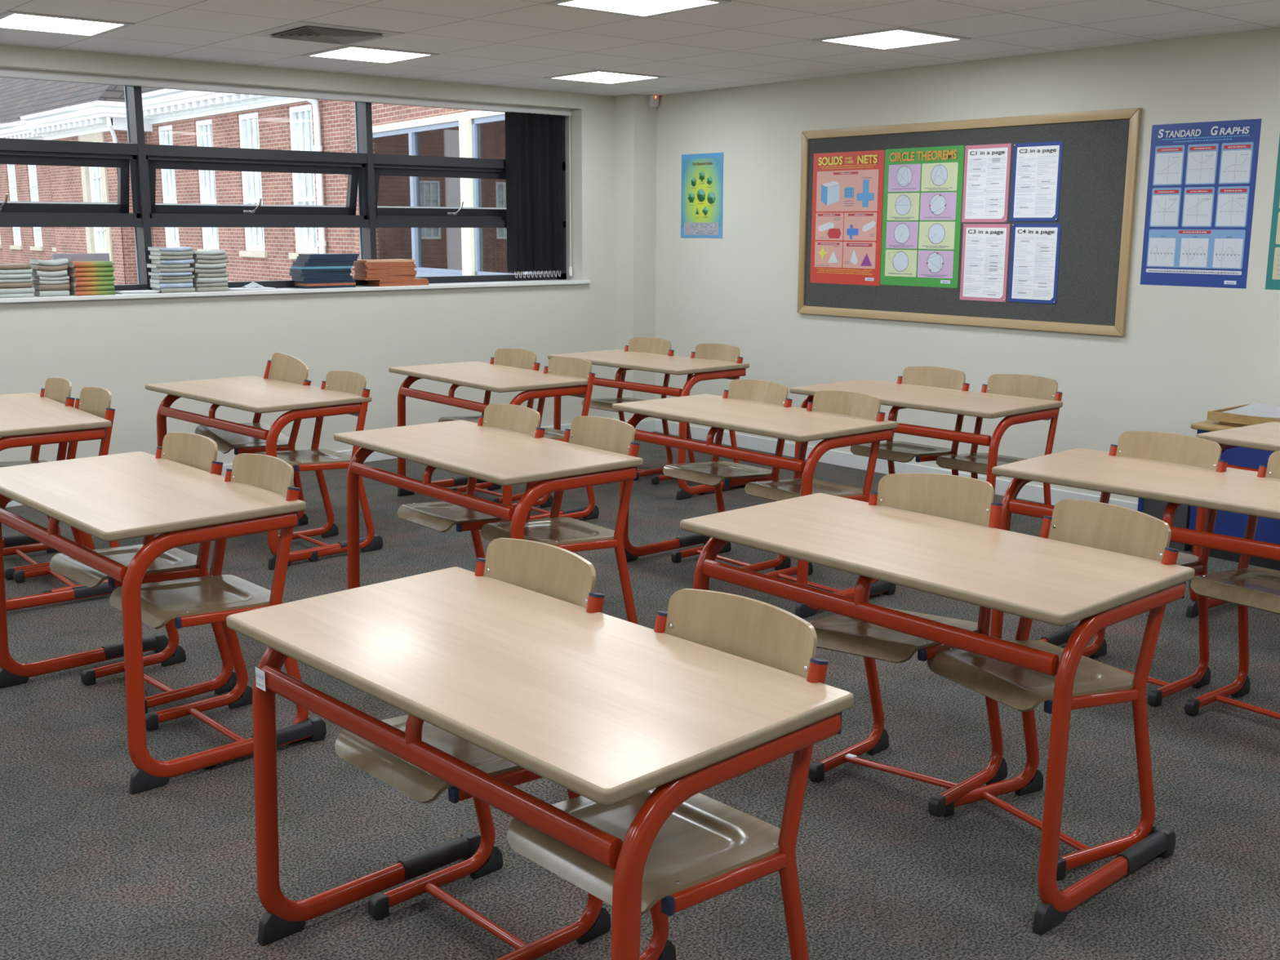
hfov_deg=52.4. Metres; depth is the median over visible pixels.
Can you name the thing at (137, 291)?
paper
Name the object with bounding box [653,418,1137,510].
baseboard
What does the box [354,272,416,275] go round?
folder
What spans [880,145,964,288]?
poster
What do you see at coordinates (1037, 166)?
sheet
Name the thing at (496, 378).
school desk
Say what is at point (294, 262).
folder
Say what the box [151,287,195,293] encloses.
book
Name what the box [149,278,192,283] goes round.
book
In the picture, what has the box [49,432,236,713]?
chair
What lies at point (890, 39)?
diffuser
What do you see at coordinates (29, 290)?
book
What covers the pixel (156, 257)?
book
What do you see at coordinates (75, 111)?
building
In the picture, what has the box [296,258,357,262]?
folder
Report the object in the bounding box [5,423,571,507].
baseboard
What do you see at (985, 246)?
sheet
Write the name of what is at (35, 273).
book
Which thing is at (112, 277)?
open textbook
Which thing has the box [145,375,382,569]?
school desk
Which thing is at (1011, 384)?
chair
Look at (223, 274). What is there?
book
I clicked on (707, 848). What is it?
chair
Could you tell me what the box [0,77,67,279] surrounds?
building
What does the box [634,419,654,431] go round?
baseboard
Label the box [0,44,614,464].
wall
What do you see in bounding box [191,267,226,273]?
book
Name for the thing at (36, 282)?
book
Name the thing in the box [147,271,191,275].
book
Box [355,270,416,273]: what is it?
folder
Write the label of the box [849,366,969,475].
chair
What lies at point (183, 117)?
building
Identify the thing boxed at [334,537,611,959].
chair
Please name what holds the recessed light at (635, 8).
in the ceiling
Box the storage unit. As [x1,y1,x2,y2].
[1188,420,1279,570]
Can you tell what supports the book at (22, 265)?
on the book at (28, 270)
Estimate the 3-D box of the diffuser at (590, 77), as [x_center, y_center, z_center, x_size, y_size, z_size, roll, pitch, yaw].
[-0.230,-2.603,8.402,0.492,0.003,0.492,-9,14,-39]
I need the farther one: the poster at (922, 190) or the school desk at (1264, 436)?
the poster at (922, 190)
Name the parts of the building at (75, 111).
cornice, pane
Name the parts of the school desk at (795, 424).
frame, frame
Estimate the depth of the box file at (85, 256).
7.53 m
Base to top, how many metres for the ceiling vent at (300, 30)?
0.016 m
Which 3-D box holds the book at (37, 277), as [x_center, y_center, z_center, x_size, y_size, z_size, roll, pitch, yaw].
[-3.345,-1.145,7.369,0.160,0.027,0.172,-9,14,-39]
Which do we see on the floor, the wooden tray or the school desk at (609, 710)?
the school desk at (609, 710)
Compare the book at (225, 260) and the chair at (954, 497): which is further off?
the book at (225, 260)
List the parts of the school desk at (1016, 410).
frame, frame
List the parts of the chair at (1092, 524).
frame, seat, seat rail, backrest, frame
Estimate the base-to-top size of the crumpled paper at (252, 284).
0.038 m
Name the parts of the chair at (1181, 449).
frame, backrest, seat, frame, seat rail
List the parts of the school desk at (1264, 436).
frame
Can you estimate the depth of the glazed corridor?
20.71 m
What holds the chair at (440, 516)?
on the floor
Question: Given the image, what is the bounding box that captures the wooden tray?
[1206,404,1279,425]
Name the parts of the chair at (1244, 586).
frame, seat, backrest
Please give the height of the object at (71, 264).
0.032 m
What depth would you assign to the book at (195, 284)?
7.88 m
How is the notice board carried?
attached to the wall at (1184, 353)
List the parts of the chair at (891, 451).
frame, seat, backrest, seat rail, frame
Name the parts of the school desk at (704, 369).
frame, frame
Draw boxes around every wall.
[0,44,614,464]
[654,26,1279,502]
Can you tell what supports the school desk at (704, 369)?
on the floor
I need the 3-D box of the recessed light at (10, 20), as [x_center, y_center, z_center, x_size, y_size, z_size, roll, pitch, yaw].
[-2.816,-2.189,6.250,0.557,0.006,0.577,-9,14,-39]
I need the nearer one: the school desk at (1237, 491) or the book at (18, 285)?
the school desk at (1237, 491)
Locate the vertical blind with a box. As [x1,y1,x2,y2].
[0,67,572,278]
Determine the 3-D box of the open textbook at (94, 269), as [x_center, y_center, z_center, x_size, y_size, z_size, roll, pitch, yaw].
[-3.169,-1.212,7.482,0.215,0.027,0.180,-10,15,-42]
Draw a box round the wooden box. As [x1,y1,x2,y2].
[1218,421,1248,426]
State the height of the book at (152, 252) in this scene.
0.032 m
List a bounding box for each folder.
[288,273,350,276]
[289,268,351,271]
[290,271,351,274]
[290,275,352,279]
[290,277,352,281]
[291,266,351,269]
[292,263,353,266]
[293,261,353,264]
[293,284,355,288]
[294,280,355,284]
[294,282,355,286]
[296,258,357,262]
[297,256,357,259]
[298,253,359,257]
[351,268,414,271]
[352,274,415,278]
[353,262,414,264]
[353,263,415,266]
[353,266,416,269]
[353,276,414,279]
[354,258,415,262]
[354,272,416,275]
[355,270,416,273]
[366,277,427,282]
[366,283,428,286]
[368,280,428,284]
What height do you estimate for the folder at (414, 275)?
0.014 m
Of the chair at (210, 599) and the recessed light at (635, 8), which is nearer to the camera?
the chair at (210, 599)
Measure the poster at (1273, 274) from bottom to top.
0.820 m
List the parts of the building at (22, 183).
window sill, cornice, window sill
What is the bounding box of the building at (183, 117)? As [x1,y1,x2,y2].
[141,87,355,288]
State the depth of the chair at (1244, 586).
4.24 m
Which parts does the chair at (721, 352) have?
seat, frame, backrest, frame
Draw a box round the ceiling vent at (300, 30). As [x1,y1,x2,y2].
[248,21,404,44]
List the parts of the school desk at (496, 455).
frame, frame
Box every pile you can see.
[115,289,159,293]
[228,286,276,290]
[1222,402,1279,417]
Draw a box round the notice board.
[797,107,1142,336]
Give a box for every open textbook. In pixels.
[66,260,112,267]
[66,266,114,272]
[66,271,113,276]
[67,275,115,281]
[67,280,114,286]
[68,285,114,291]
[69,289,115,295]
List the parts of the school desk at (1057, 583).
frame, frame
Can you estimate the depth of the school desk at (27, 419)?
5.43 m
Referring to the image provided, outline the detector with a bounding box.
[648,94,658,106]
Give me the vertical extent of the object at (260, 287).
0.011 m
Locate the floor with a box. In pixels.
[0,431,1279,959]
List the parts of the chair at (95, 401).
frame, frame, backrest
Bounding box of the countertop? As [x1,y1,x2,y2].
[1190,420,1239,431]
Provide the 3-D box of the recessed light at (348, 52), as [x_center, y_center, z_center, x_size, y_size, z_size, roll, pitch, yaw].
[-1.523,-2.396,7.326,0.557,0.006,0.577,-9,14,-39]
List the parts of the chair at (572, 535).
seat, frame, seat rail, backrest, frame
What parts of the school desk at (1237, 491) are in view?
frame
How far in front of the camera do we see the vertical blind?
9.38 m
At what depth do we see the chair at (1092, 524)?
3.29 m
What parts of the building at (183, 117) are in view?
pane, window sill, pane, cornice, window sill, pane, window sill, pane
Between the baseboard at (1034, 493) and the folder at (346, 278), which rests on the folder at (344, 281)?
the folder at (346, 278)
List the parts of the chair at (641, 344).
seat, frame, backrest, frame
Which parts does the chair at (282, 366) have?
seat, frame, seat rail, backrest, frame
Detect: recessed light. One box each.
[0,10,134,37]
[301,44,439,64]
[542,69,666,84]
[545,0,731,17]
[811,26,970,50]
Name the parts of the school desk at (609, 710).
frame, frame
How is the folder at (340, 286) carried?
on the windowsill
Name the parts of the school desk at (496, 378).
frame, frame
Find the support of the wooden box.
on the storage unit
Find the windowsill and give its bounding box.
[0,279,590,302]
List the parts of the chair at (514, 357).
seat, frame, backrest, frame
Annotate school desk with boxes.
[0,392,121,612]
[0,451,326,794]
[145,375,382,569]
[226,566,853,959]
[333,420,643,589]
[388,361,599,519]
[547,349,749,500]
[612,394,897,618]
[680,493,1195,935]
[789,379,1062,502]
[990,448,1279,645]
[1185,422,1279,617]
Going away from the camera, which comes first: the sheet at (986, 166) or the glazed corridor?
the sheet at (986, 166)
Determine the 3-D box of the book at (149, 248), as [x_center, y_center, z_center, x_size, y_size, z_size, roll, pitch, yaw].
[-2.814,-1.382,7.781,0.200,0.026,0.172,-10,15,-42]
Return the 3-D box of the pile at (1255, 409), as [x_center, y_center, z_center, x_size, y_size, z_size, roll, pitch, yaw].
[3.152,-0.298,6.046,0.340,0.021,0.740,-9,14,-39]
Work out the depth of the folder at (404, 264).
8.62 m
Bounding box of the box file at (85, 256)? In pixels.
[51,253,109,261]
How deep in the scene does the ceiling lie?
6.46 m
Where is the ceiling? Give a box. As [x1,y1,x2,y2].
[0,0,1279,96]
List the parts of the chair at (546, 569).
seat, frame, seat rail, backrest, frame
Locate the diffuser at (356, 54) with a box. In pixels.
[312,47,428,62]
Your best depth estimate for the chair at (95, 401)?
5.76 m
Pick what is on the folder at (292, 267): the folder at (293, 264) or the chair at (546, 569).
the folder at (293, 264)
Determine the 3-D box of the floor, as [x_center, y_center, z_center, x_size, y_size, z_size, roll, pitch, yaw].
[-0.015,0.942,3.618,8.742,0.100,10.354,-9,14,-39]
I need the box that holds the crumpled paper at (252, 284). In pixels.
[242,281,264,288]
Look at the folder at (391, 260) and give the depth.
8.64 m
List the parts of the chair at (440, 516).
seat, frame, seat rail, backrest, frame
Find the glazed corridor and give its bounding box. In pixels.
[349,101,542,283]
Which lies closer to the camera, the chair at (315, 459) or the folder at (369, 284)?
the chair at (315, 459)
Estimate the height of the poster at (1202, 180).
0.820 m
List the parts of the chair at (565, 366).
frame, seat, backrest, frame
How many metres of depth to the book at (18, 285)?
7.18 m
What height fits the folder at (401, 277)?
0.014 m
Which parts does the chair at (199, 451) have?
seat, frame, seat rail, frame, backrest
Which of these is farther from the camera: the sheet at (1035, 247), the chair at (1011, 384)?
the sheet at (1035, 247)
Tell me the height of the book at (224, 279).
0.034 m
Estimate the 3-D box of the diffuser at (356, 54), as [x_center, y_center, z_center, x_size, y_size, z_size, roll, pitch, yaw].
[-1.523,-2.396,7.326,0.492,0.003,0.492,-9,14,-39]
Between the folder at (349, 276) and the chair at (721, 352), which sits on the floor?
the chair at (721, 352)
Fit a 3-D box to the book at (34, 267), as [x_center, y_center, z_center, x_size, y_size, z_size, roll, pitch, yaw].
[-3.347,-1.201,7.352,0.160,0.040,0.175,-9,14,-39]
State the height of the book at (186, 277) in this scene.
0.023 m
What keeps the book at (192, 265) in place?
on the book at (221, 270)
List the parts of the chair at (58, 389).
seat, frame, backrest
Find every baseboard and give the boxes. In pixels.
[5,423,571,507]
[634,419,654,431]
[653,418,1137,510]
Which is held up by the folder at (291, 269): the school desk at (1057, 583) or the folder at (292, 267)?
the folder at (292, 267)
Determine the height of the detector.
0.109 m
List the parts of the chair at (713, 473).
frame, seat, seat rail, backrest, frame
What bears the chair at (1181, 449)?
on the floor
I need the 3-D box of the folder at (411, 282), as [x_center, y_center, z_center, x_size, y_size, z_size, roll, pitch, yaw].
[-1.639,-1.340,8.798,0.370,0.014,0.186,-9,14,-38]
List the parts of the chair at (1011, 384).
frame, seat, backrest, frame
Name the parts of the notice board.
frame rail, frame rail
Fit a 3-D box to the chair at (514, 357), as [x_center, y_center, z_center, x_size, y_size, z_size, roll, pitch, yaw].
[-0.869,-0.313,7.512,0.478,0.859,0.431,-10,15,-43]
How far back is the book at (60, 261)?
7.30 m
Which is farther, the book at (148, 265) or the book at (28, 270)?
the book at (148, 265)
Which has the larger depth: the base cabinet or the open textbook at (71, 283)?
the open textbook at (71, 283)
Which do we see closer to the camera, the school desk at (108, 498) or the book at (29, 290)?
the school desk at (108, 498)
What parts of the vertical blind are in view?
control cord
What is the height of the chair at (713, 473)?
0.859 m
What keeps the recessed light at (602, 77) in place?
in the ceiling
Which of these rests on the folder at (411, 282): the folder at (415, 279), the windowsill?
the folder at (415, 279)
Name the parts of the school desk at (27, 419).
frame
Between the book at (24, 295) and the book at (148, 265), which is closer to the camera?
the book at (24, 295)
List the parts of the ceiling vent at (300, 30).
blade, blade, blade, blade, blade, blade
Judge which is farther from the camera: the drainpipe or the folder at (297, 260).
the drainpipe
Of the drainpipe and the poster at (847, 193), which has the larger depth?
the drainpipe
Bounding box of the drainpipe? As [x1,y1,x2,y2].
[302,97,326,253]
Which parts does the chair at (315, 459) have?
seat, frame, seat rail, backrest, frame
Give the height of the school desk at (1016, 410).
0.760 m
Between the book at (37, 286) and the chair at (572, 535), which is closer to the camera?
the chair at (572, 535)
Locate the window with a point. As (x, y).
(363, 168)
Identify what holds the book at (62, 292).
on the windowsill
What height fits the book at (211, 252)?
0.030 m
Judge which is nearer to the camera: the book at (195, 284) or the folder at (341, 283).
the book at (195, 284)
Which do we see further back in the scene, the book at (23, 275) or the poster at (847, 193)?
the poster at (847, 193)
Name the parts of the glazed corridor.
pane, post, sill, pane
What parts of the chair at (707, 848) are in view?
seat, frame, seat rail, backrest, frame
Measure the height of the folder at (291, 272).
0.015 m
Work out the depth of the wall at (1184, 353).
7.60 m
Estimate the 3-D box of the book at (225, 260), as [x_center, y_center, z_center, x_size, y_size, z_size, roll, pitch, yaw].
[-2.638,-1.334,7.931,0.190,0.029,0.173,-9,15,-40]
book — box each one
[0,262,31,269]
[0,268,32,274]
[0,273,31,279]
[0,278,32,283]
[0,282,32,288]
[0,287,35,293]
[0,293,34,297]
[29,257,68,266]
[31,264,67,271]
[31,270,67,277]
[31,275,69,280]
[31,280,69,284]
[31,283,69,290]
[33,289,69,297]
[146,263,190,268]
[147,246,191,251]
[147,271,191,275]
[148,255,192,259]
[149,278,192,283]
[149,282,193,288]
[150,250,194,256]
[151,258,194,264]
[151,267,194,272]
[151,275,194,279]
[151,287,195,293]
[189,262,226,268]
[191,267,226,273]
[191,272,228,277]
[191,276,227,283]
[192,253,227,260]
[192,282,227,287]
[192,286,228,292]
[193,249,225,255]
[194,258,228,264]
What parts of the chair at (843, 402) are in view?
frame, seat, backrest, seat rail, frame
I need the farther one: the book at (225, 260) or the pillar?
the pillar
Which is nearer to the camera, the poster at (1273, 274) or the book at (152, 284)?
the poster at (1273, 274)
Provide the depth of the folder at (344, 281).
8.38 m
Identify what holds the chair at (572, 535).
on the floor
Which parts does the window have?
handle, casement frame, handle, casement frame, casement frame, handle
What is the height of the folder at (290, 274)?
0.015 m
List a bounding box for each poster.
[680,152,723,237]
[809,150,884,285]
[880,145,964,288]
[1140,118,1262,288]
[1265,135,1279,289]
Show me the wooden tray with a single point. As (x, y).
(1218, 415)
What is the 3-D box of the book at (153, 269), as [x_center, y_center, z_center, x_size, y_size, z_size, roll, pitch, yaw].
[-2.808,-1.260,7.801,0.200,0.028,0.174,-8,14,-37]
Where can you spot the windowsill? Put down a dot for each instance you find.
(563, 282)
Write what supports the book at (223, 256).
on the book at (225, 260)
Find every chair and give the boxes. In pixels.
[0,377,85,580]
[8,386,119,593]
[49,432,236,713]
[109,453,308,768]
[195,352,311,525]
[253,370,378,561]
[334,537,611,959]
[396,404,545,558]
[438,348,543,503]
[480,416,639,624]
[506,588,828,959]
[511,356,598,519]
[581,337,674,480]
[649,343,742,494]
[662,378,792,571]
[744,390,885,593]
[807,473,1007,817]
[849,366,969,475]
[927,498,1179,880]
[936,373,1062,505]
[1082,431,1227,706]
[1184,450,1279,719]
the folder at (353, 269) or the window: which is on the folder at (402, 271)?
the folder at (353, 269)
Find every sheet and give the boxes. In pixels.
[960,223,1009,302]
[961,143,1011,222]
[1008,223,1061,304]
[1009,141,1062,221]
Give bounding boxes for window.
[0,76,566,290]
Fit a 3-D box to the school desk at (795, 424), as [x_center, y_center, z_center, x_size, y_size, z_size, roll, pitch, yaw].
[0.492,0.072,5.827,0.634,0.760,1.200,-9,14,-39]
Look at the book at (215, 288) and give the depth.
7.89 m
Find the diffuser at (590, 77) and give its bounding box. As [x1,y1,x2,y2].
[553,71,653,83]
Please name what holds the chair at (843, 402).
on the floor
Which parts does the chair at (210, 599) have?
seat, frame, seat rail, backrest, frame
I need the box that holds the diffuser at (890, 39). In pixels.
[824,30,957,48]
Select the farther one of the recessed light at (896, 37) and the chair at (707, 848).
the recessed light at (896, 37)
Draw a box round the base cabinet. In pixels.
[1137,497,1191,551]
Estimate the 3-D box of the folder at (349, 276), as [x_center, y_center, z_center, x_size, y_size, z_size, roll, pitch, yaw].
[-2.065,-1.319,8.433,0.345,0.015,0.186,-9,15,-40]
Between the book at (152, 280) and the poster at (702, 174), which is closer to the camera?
the book at (152, 280)
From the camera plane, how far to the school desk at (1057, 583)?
3.16 m
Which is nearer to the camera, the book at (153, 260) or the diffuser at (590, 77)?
the book at (153, 260)
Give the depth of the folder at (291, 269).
8.34 m
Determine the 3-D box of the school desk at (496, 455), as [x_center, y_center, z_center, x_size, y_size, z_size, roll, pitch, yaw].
[-0.587,0.241,4.949,0.634,0.760,1.200,-9,14,-39]
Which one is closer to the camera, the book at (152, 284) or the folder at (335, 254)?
the book at (152, 284)
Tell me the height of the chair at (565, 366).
0.859 m
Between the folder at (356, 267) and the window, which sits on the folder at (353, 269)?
the folder at (356, 267)
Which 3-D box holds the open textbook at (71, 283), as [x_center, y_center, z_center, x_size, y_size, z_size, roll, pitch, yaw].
[-3.173,-1.134,7.489,0.215,0.027,0.180,-10,15,-42]
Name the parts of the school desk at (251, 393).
frame, frame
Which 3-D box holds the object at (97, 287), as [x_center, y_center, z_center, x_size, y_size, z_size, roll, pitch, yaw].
[-3.170,-1.108,7.498,0.215,0.025,0.179,-8,14,-38]
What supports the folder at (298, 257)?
on the folder at (297, 260)
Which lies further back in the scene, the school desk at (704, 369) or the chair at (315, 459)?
the school desk at (704, 369)
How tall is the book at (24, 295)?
0.020 m
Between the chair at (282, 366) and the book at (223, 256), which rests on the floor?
the chair at (282, 366)
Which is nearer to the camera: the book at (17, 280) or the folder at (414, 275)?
the book at (17, 280)
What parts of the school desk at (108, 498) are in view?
frame, frame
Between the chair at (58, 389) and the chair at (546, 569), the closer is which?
the chair at (546, 569)
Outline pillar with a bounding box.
[614,93,657,420]
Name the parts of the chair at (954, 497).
frame, seat, backrest, seat rail, frame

